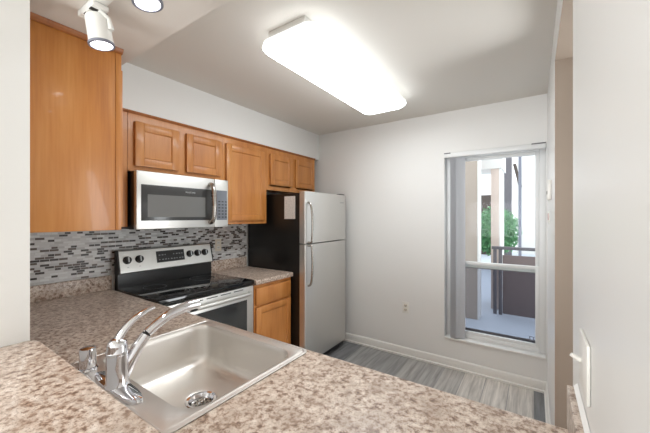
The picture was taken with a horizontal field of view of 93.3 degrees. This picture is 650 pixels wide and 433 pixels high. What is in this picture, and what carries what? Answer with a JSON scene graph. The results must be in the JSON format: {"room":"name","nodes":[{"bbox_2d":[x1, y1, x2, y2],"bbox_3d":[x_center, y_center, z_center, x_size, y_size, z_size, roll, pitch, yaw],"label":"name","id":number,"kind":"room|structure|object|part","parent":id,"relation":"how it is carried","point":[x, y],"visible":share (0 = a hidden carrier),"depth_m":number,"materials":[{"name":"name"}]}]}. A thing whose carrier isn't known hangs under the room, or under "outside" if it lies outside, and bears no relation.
{"room":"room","nodes":[
{"label":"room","id":0,"kind":"room"},
{"bbox_2d":[0,0,29,347],"bbox_3d":[-2.305,0.218,1.817,3.345,2.440,0.119,0,0,34],"label":"wall","id":1,"kind":"structure","parent":0,"point":[14,14],"depth_m":0.90,"materials":[{"name":"white paint"}]},
{"bbox_2d":[30,12,123,232],"bbox_3d":[-1.384,-0.320,1.468,1.118,0.751,0.338,0,0,34],"label":"upper cabinet","id":2,"kind":"object","parent":1,"relation":"attached to","point":[76,88],"visible":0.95,"depth_m":1.15,"materials":[{"name":"brown wood"}]},
{"bbox_3d":[-1.236,-0.686,1.358,0.748,0.018,0.325,0,0,34],"label":"molding","id":3,"kind":"part","parent":2,"relation":"part of","materials":[{"name":"brown wood"}]},
{"bbox_3d":[-1.161,-0.314,1.483,0.732,0.739,0.022,0,0,34],"label":"frame","id":4,"kind":"part","parent":2,"relation":"part of","materials":[{"name":"brown wood"}]},
{"bbox_3d":[-1.011,-0.296,1.407,0.325,0.664,0.020,0,0,34],"label":"door","id":5,"kind":"part","parent":2,"relation":"part of","materials":[{"name":"brown wood"}]},
{"bbox_2d":[78,0,114,50],"bbox_3d":[-0.667,-0.565,0.954,0.297,0.224,0.082,0,0,36],"label":"track light","id":6,"kind":"object","parent":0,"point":[98,22],"depth_m":0.98,"materials":[{"name":"white metal"}]},
{"bbox_3d":[-0.397,-0.686,0.760,1.012,0.020,0.036,0,0,34],"label":"track rail","id":7,"kind":"part","parent":6,"relation":"part of","materials":[{"name":"white metal"}]},
{"bbox_2d":[30,0,227,65],"bbox_3d":[-0.787,-0.849,1.012,2.620,0.306,0.497,0,0,34],"label":"ceiling","id":8,"kind":"structure","parent":0,"point":[175,15],"depth_m":1.07,"materials":[{"name":"white paint"}]},
{"bbox_2d":[131,0,163,12],"bbox_3d":[-0.395,-0.499,0.754,0.163,0.085,0.082,0,0,36],"label":"track light","id":9,"kind":"object","parent":8,"relation":"attached to","point":[150,6],"depth_m":0.82,"materials":[{"name":"white metal"}]},
{"bbox_2d":[56,192,279,289],"bbox_3d":[-1.198,0.218,2.842,0.120,2.440,3.061,0,0,34],"label":"wall","id":10,"kind":"structure","parent":0,"point":[267,193],"depth_m":3.27,"materials":[{"name":"white paint"}]},
{"bbox_2d":[121,108,128,226],"bbox_3d":[-1.509,-0.314,1.952,0.348,0.762,0.328,0,0,34],"label":"upper cabinet","id":11,"kind":"object","parent":10,"relation":"attached to","point":[125,110],"visible":0.09,"depth_m":1.98,"materials":[{"name":"brown wood"}]},
{"bbox_2d":[30,224,245,285],"bbox_3d":[-1.387,0.244,2.450,0.008,0.356,1.954,0,0,34],"label":"tile backsplash","id":12,"kind":"structure","parent":10,"relation":"attached to","point":[55,257],"depth_m":2.15,"materials":[{"name":"tile"}]},
{"bbox_2d":[215,239,220,250],"bbox_3d":[-1.029,0.276,2.959,0.009,0.115,0.070,0,0,34],"label":"wall outlet","id":13,"kind":"object","parent":12,"relation":"attached to","point":[217,241],"visible":1,"depth_m":2.95,"materials":[{"name":"beige plastic"}]},
{"bbox_2d":[127,110,223,179],"bbox_3d":[-1.206,-0.497,2.393,0.353,0.395,0.736,0,0,34],"label":"upper cabinet","id":14,"kind":"object","parent":10,"relation":"attached to","point":[154,144],"visible":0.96,"depth_m":2.23,"materials":[{"name":"brown wood"}]},
{"bbox_3d":[-1.169,-0.483,2.151,0.020,0.294,0.305,0,0,34],"label":"door","id":15,"kind":"part","parent":14,"relation":"part of","materials":[{"name":"brown wood"}]},
{"bbox_3d":[-1.165,-0.483,2.147,0.006,0.184,0.195,0,0,34],"label":"door panel","id":16,"kind":"part","parent":14,"relation":"part of","materials":[{"name":"brown wood"}]},
{"bbox_2d":[121,170,227,229],"bbox_3d":[-1.149,-0.105,2.352,0.492,0.385,0.714,0,0,34],"label":"microwave oven","id":17,"kind":"object","parent":14,"relation":"attached to","point":[155,200],"visible":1,"depth_m":2.16,"materials":[{"name":"silver metal"}]},
{"bbox_3d":[-0.873,-0.102,2.387,0.076,0.332,0.038,0,0,34],"label":"door handle","id":18,"kind":"part","parent":17,"relation":"part of","materials":[{"name":"silver metal"}]},
{"bbox_3d":[-0.854,-0.106,2.504,0.034,0.384,0.130,0,0,34],"label":"control panel","id":19,"kind":"part","parent":17,"relation":"part of","materials":[{"name":"silver metal"}]},
{"bbox_3d":[-1.079,-0.687,2.306,0.035,0.016,0.736,0,0,34],"label":"molding","id":20,"kind":"part","parent":14,"relation":"part of","materials":[{"name":"brown wood"}]},
{"bbox_3d":[-0.964,-0.483,2.453,0.020,0.294,0.310,0,0,34],"label":"door","id":21,"kind":"part","parent":14,"relation":"part of","materials":[{"name":"brown wood"}]},
{"bbox_3d":[-0.959,-0.483,2.449,0.006,0.184,0.200,0,0,34],"label":"door panel","id":22,"kind":"part","parent":14,"relation":"part of","materials":[{"name":"brown wood"}]},
{"bbox_2d":[223,135,266,223],"bbox_3d":[-0.853,-0.314,2.911,0.353,0.762,0.514,0,0,34],"label":"upper cabinet","id":23,"kind":"object","parent":10,"relation":"attached to","point":[244,161],"visible":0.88,"depth_m":2.80,"materials":[{"name":"brown wood"}]},
{"bbox_3d":[-0.726,-0.687,2.824,0.035,0.016,0.514,0,0,34],"label":"molding","id":24,"kind":"part","parent":23,"relation":"part of","materials":[{"name":"brown wood"}]},
{"bbox_3d":[-0.714,-0.296,2.809,0.006,0.554,0.342,0,0,34],"label":"door panel","id":25,"kind":"part","parent":23,"relation":"part of","materials":[{"name":"brown wood"}]},
{"bbox_2d":[266,146,314,193],"bbox_3d":[-0.481,-0.479,3.458,0.353,0.431,0.806,0,0,34],"label":"upper cabinet","id":26,"kind":"object","parent":10,"relation":"attached to","point":[286,172],"visible":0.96,"depth_m":3.32,"materials":[{"name":"brown wood"}]},
{"bbox_3d":[-0.455,-0.472,3.200,0.020,0.311,0.331,0,0,34],"label":"door","id":27,"kind":"part","parent":26,"relation":"part of","materials":[{"name":"brown wood"}]},
{"bbox_3d":[-0.450,-0.472,3.197,0.006,0.201,0.221,0,0,34],"label":"door panel","id":28,"kind":"part","parent":26,"relation":"part of","materials":[{"name":"brown wood"}]},
{"bbox_3d":[-0.353,-0.687,3.372,0.035,0.016,0.806,0,0,34],"label":"molding","id":29,"kind":"part","parent":26,"relation":"part of","materials":[{"name":"brown wood"}]},
{"bbox_3d":[-0.230,-0.472,3.530,0.020,0.311,0.347,0,0,34],"label":"door","id":30,"kind":"part","parent":26,"relation":"part of","materials":[{"name":"brown wood"}]},
{"bbox_3d":[-0.225,-0.472,3.527,0.006,0.201,0.237,0,0,34],"label":"door panel","id":31,"kind":"part","parent":26,"relation":"part of","materials":[{"name":"brown wood"}]},
{"bbox_2d":[121,63,318,159],"bbox_3d":[-0.902,-0.849,2.869,0.340,0.306,2.443,0,0,34],"label":"wall","id":32,"kind":"structure","parent":0,"point":[144,91],"depth_m":2.48,"materials":[{"name":"white paint"}]},
{"bbox_2d":[127,0,556,134],"bbox_3d":[-1.790,-1.052,0.302,6.140,0.100,7.925,0,0,34],"label":"ceiling","id":33,"kind":"structure","parent":0,"point":[440,56],"depth_m":1.88,"materials":[{"name":"white paint"}]},
{"bbox_2d":[262,16,405,114],"bbox_3d":[0.161,-0.950,2.132,0.402,0.104,1.335,0,0,34],"label":"ceiling light","id":34,"kind":"object","parent":33,"relation":"attached to","point":[305,46],"visible":1,"depth_m":1.84,"materials":[{"name":"white plastic"}]},
{"bbox_2d":[315,94,546,381],"bbox_3d":[1.273,0.218,2.962,3.830,2.440,0.160,0,0,34],"label":"wall","id":35,"kind":"structure","parent":0,"point":[391,176],"depth_m":3.13,"materials":[{"name":"white paint"}]},
{"bbox_2d":[402,301,408,313],"bbox_3d":[0.831,0.938,3.161,0.072,0.116,0.009,0,0,34],"label":"wall outlet","id":36,"kind":"object","parent":35,"relation":"attached to","point":[405,305],"visible":1,"depth_m":3.16,"materials":[{"name":"white plastic"}]},
{"bbox_2d":[343,332,546,392],"bbox_3d":[0.721,1.392,3.228,2.620,0.092,0.022,0,0,34],"label":"baseboard","id":37,"kind":"structure","parent":35,"relation":"attached to","point":[521,381],"depth_m":2.89,"materials":[{"name":"white paint"}]},
{"bbox_2d":[444,334,545,359],"bbox_3d":[1.492,1.159,2.751,0.792,0.018,0.082,0,0,34],"label":"window sill","id":38,"kind":"structure","parent":35,"relation":"attached to","point":[447,336],"depth_m":2.69,"materials":[{"name":"white paint"}]},
{"bbox_2d":[446,149,545,353],"bbox_3d":[1.536,0.281,2.816,0.794,1.775,0.075,0,0,34],"label":"window","id":39,"kind":"structure","parent":35,"relation":"in","point":[538,345],"depth_m":2.65,"materials":[{"name":"white plastic"}]},
{"bbox_2d":[444,142,545,337],"bbox_3d":[1.480,0.269,2.734,0.790,1.746,0.062,0,0,34],"label":"vertical blinds","id":40,"kind":"object","parent":39,"relation":"attached to","point":[457,159],"visible":1,"depth_m":2.88,"materials":[{"name":"white plastic"}]},
{"bbox_3d":[1.554,0.793,2.842,0.704,0.640,0.005,0,0,34],"label":"screen frame","id":41,"kind":"part","parent":39,"relation":"part of","materials":[{"name":"grey metal"}]},
{"bbox_3d":[1.543,-0.037,2.826,0.704,1.040,0.028,0,0,34],"label":"sash","id":42,"kind":"part","parent":39,"relation":"part of","materials":[{"name":"clear glass"}]},
{"bbox_3d":[1.526,0.769,2.802,0.704,0.688,0.028,0,0,34],"label":"sash","id":43,"kind":"part","parent":39,"relation":"part of","materials":[{"name":"white plastic"}]},
{"bbox_2d":[326,341,545,422],"bbox_3d":[-1.790,1.488,0.302,6.140,0.100,7.925,0,0,34],"label":"floor","id":44,"kind":"structure","parent":0,"point":[511,398],"depth_m":2.71,"materials":[{"name":"grey wood"}]},
{"bbox_2d":[114,243,253,332],"bbox_3d":[-1.025,0.832,2.344,0.666,1.173,0.775,0,0,34],"label":"electric range","id":45,"kind":"object","parent":44,"relation":"on","point":[169,276],"visible":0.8,"depth_m":2.34,"materials":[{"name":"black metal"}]},
{"bbox_3d":[-1.429,0.318,2.225,0.038,0.056,0.057,0,0,34],"label":"knob","id":46,"kind":"part","parent":45,"relation":"part of","materials":[{"name":"black plastic"}]},
{"bbox_3d":[-1.382,0.318,2.293,0.038,0.056,0.057,0,0,34],"label":"knob","id":47,"kind":"part","parent":45,"relation":"part of","materials":[{"name":"black plastic"}]},
{"bbox_2d":[117,273,253,304],"bbox_3d":[-1.033,0.533,2.349,0.577,0.036,0.775,0,0,34],"label":"cooktop","id":48,"kind":"object","parent":45,"relation":"in","point":[174,290],"depth_m":2.26,"materials":[{"name":"black glass"}]},
{"bbox_3d":[-1.153,0.318,2.629,0.038,0.056,0.057,0,0,34],"label":"knob","id":49,"kind":"part","parent":45,"relation":"part of","materials":[{"name":"black plastic"}]},
{"bbox_3d":[-0.816,0.892,2.201,0.041,0.662,0.767,0,0,34],"label":"oven door","id":50,"kind":"part","parent":45,"relation":"part of","materials":[{"name":"silver metal"}]},
{"bbox_3d":[-0.778,0.612,2.176,0.068,0.028,0.698,0,0,34],"label":"door handle","id":51,"kind":"part","parent":45,"relation":"part of","materials":[{"name":"silver metal"}]},
{"bbox_2d":[253,277,290,343],"bbox_3d":[-0.706,1.002,2.880,0.650,0.873,0.461,0,0,34],"label":"base cabinet","id":52,"kind":"object","parent":44,"relation":"on","point":[271,300],"visible":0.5,"depth_m":2.69,"materials":[{"name":"brown wood"}]},
{"bbox_2d":[211,256,292,285],"bbox_3d":[-0.702,0.493,2.879,0.657,0.142,0.466,0,0,34],"label":"countertop","id":53,"kind":"structure","parent":52,"relation":"on","point":[236,267],"depth_m":2.92,"materials":[{"name":"stone"}]},
{"bbox_3d":[-0.448,0.663,2.700,0.020,0.140,0.429,0,0,34],"label":"drawer","id":54,"kind":"part","parent":52,"relation":"part of","materials":[{"name":"brown wood"}]},
{"bbox_3d":[-0.448,1.033,2.700,0.020,0.560,0.429,0,0,34],"label":"door","id":55,"kind":"part","parent":52,"relation":"part of","materials":[{"name":"brown wood"}]},
{"bbox_3d":[-0.443,1.033,2.696,0.006,0.450,0.319,0,0,34],"label":"door panel","id":56,"kind":"part","parent":52,"relation":"part of","materials":[{"name":"brown wood"}]},
{"bbox_2d":[248,191,344,354],"bbox_3d":[-0.270,0.596,3.324,0.832,1.684,0.736,0,0,34],"label":"refrigerator","id":57,"kind":"object","parent":44,"relation":"on","point":[310,246],"visible":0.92,"depth_m":3.02,"materials":[{"name":"silver metal"}]},
{"bbox_2d":[284,196,294,218],"bbox_3d":[-0.337,-0.086,2.930,0.135,0.217,0.001,0,0,34],"label":"paper sheet","id":58,"kind":"object","parent":57,"relation":"attached to","point":[289,201],"visible":1,"depth_m":2.93,"materials":[{"name":"white paper"}]},
{"bbox_3d":[-0.134,0.055,2.841,0.065,0.396,0.021,0,0,34],"label":"door handle","id":59,"kind":"part","parent":57,"relation":"part of","materials":[{"name":"silver metal"}]},
{"bbox_3d":[-0.134,0.457,2.841,0.064,0.396,0.021,0,0,34],"label":"door handle","id":60,"kind":"part","parent":57,"relation":"part of","materials":[{"name":"silver metal"}]},
{"bbox_3d":[-0.001,0.009,3.141,0.070,0.485,0.736,0,0,34],"label":"freezer door","id":61,"kind":"part","parent":57,"relation":"part of","materials":[{"name":"silver metal"}]},
{"bbox_3d":[-0.001,0.812,3.141,0.070,1.102,0.736,0,0,34],"label":"door","id":62,"kind":"part","parent":57,"relation":"part of","materials":[{"name":"silver metal"}]},
{"bbox_3d":[-0.658,1.002,1.201,2.616,0.873,0.644,0,0,34],"label":"base cabinet","id":63,"kind":"object","parent":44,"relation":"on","visible":0},
{"bbox_2d":[30,275,590,432],"bbox_3d":[-0.658,0.488,1.201,2.618,0.152,0.714,0,0,34],"label":"countertop","id":64,"kind":"structure","parent":63,"relation":"on","point":[315,392],"depth_m":0.90,"materials":[{"name":"stone"}]},
{"bbox_2d":[94,298,200,404],"bbox_3d":[-0.564,0.407,1.029,0.284,0.225,0.304,0,0,34],"label":"kitchen faucet","id":65,"kind":"object","parent":64,"relation":"on","point":[121,360],"visible":1,"depth_m":0.93,"materials":[{"name":"silver metal"}]},
{"bbox_2d":[103,338,129,390],"bbox_3d":[-0.630,0.438,0.931,0.068,0.141,0.068,0,0,34],"label":"faucet","id":66,"kind":"object","parent":65,"relation":"on","point":[117,370],"depth_m":0.91,"materials":[{"name":"silver metal"}]},
{"bbox_3d":[-0.630,0.513,0.931,0.284,0.013,0.058,0,0,34],"label":"plate","id":67,"kind":"part","parent":65,"relation":"part of","materials":[{"name":"silver metal"}]},
{"bbox_3d":[-0.606,0.354,0.967,0.040,0.118,0.133,0,0,34],"label":"lever handle","id":68,"kind":"part","parent":65,"relation":"part of","materials":[{"name":"silver metal"}]},
{"bbox_3d":[-0.605,0.438,0.968,0.042,0.125,0.101,0,0,34],"label":"spout","id":69,"kind":"part","parent":65,"relation":"part of","materials":[{"name":"silver metal"}]},
{"bbox_2d":[70,320,306,432],"bbox_3d":[-0.485,0.586,1.137,0.642,0.284,0.576,0,0,34],"label":"sink","id":70,"kind":"object","parent":64,"relation":"in","point":[201,366],"depth_m":1.28,"materials":[{"name":"silver metal"}]},
{"bbox_3d":[-0.805,0.481,1.042,0.058,0.076,0.058,0,0,34],"label":"air gap cap","id":71,"kind":"part","parent":70,"relation":"part of","materials":[{"name":"silver metal"}]},
{"bbox_2d":[547,0,649,432],"bbox_3d":[-0.302,0.218,-0.711,0.120,2.440,7.685,0,0,34],"label":"wall","id":72,"kind":"structure","parent":0,"point":[611,38],"depth_m":0.44,"materials":[{"name":"white paint"}]},
{"bbox_2d":[544,383,550,423],"bbox_3d":[1.496,1.392,2.057,0.022,0.092,1.040,0,0,34],"label":"baseboard","id":73,"kind":"structure","parent":72,"relation":"attached to","point":[546,397],"depth_m":2.25,"materials":[{"name":"white paint"}]},
{"bbox_2d":[547,180,550,199],"bbox_3d":[1.452,-0.170,1.993,0.022,0.125,0.130,0,0,34],"label":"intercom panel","id":74,"kind":"object","parent":72,"relation":"attached to","point":[548,181],"visible":0.96,"depth_m":1.94,"materials":[{"name":"white plastic"}]},
{"bbox_2d":[555,0,572,428],"bbox_3d":[1.002,0.308,1.205,0.119,2.260,0.919,0,0,34],"label":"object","id":75,"kind":"structure","parent":72,"relation":"in","point":[564,51],"depth_m":1.59,"materials":[{"name":"beige paint"}]},
{"bbox_2d":[570,328,590,406],"bbox_3d":[0.529,0.306,0.640,0.026,0.117,0.118,0,0,34],"label":"light switch","id":76,"kind":"object","parent":72,"relation":"attached to","point":[584,358],"visible":1,"depth_m":0.61,"materials":[{"name":"white plastic"}]},
{"bbox_3d":[0.537,0.306,0.635,0.007,0.117,0.118,0,0,34],"label":"plate","id":77,"kind":"part","parent":76,"relation":"part of","materials":[{"name":"white plastic"}]},
{"bbox_3d":[-0.368,0.923,0.494,1.345,1.029,0.113,0,0,34],"label":"wall","id":78,"kind":"structure","parent":0,"visible":0},
{"bbox_2d":[0,341,160,432],"bbox_3d":[-0.597,0.390,0.515,1.744,0.037,0.380,0,0,34],"label":"countertop","id":79,"kind":"structure","parent":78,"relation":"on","point":[41,392],"depth_m":0.62,"materials":[{"name":"stone"}]},
{"label":"outside","id":80,"kind":"structure","parent":0,"visible":0},
{"bbox_2d":[465,250,534,339],"bbox_3d":[5.418,1.498,7.958,10.000,0.120,12.745,0,0,34],"label":"floor","id":81,"kind":"structure","parent":80,"point":[512,325],"depth_m":4.24,"materials":[{"name":"grey concrete"}]},
{"bbox_2d":[465,160,480,319],"bbox_3d":[1.901,-0.162,4.552,0.718,3.200,0.235,0,0,34],"label":"stucco column","id":82,"kind":"structure","parent":81,"relation":"on","point":[472,168],"depth_m":4.31,"materials":[{"name":"beige paint"}]},
{"bbox_3d":[2.190,-0.162,4.355,0.018,3.200,0.235,0,0,34],"label":"corner trim","id":83,"kind":"part","parent":82,"relation":"part of","materials":[{"name":"white paint"}]},
{"bbox_2d":[481,195,490,254],"bbox_3d":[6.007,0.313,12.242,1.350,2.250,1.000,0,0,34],"label":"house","id":84,"kind":"structure","parent":81,"relation":"on","point":[485,199],"depth_m":11.60,"materials":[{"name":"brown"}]},
{"bbox_2d":[481,158,505,309],"bbox_3d":[2.409,-0.162,5.316,1.200,3.200,0.700,0,0,34],"label":"column","id":85,"kind":"structure","parent":81,"relation":"on","point":[496,168],"depth_m":4.77,"materials":[{"name":"beige paint"}]},
{"bbox_3d":[2.882,0.348,5.006,0.021,2.180,0.680,0,0,34],"label":"trim","id":86,"kind":"part","parent":85,"relation":"part of","materials":[{"name":"white paint"}]},
{"bbox_2d":[481,206,522,255],"bbox_3d":[4.513,0.569,8.190,1.296,1.744,1.148,0,0,34],"label":"tree","id":87,"kind":"object","parent":81,"relation":"on","point":[510,237],"visible":0.47,"depth_m":7.91,"materials":[{"name":"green plant"}]},
{"bbox_2d":[504,158,511,254],"bbox_3d":[6.226,-0.962,10.460,0.240,4.800,0.300,0,0,34],"label":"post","id":88,"kind":"object","parent":81,"relation":"on","point":[508,175],"visible":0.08,"depth_m":10.32,"materials":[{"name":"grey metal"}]},
{"bbox_2d":[492,246,534,317],"bbox_3d":[3.772,0.939,3.692,3.120,0.998,0.070,0,0,34],"label":"balcony railing","id":89,"kind":"object","parent":81,"relation":"on","point":[518,287],"visible":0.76,"depth_m":4.39,"materials":[{"name":"grey metal"}]},
{"bbox_3d":[2.518,0.961,4.546,0.045,0.954,0.040,0,0,34],"label":"post","id":90,"kind":"part","parent":89,"relation":"part of","materials":[{"name":"grey metal"}]},
{"bbox_3d":[2.576,0.961,4.507,0.045,0.954,0.040,0,0,34],"label":"post","id":91,"kind":"part","parent":89,"relation":"part of","materials":[{"name":"grey metal"}]},
{"bbox_3d":[3.772,0.462,3.692,3.120,0.043,0.070,0,0,34],"label":"rail","id":92,"kind":"part","parent":89,"relation":"part of","materials":[{"name":"grey metal"}]},
{"bbox_3d":[3.789,0.991,3.681,2.880,0.855,0.020,0,0,34],"label":"panel","id":93,"kind":"part","parent":89,"relation":"part of","materials":[{"name":"grey"}]},
{"bbox_2d":[518,157,521,255],"bbox_3d":[4.292,-0.812,6.756,0.060,4.500,0.060,0,0,34],"label":"light pole","id":94,"kind":"object","parent":81,"relation":"on","point":[519,158],"visible":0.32,"depth_m":6.74,"materials":[{"name":"grey metal"}]},
{"bbox_2d":[513,155,534,254],"bbox_3d":[9.558,-1.562,10.638,5.174,6.000,0.855,0,0,34],"label":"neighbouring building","id":95,"kind":"structure","parent":81,"relation":"on","point":[528,162],"depth_m":11.67,"materials":[{"name":"white paint"}]}
]}

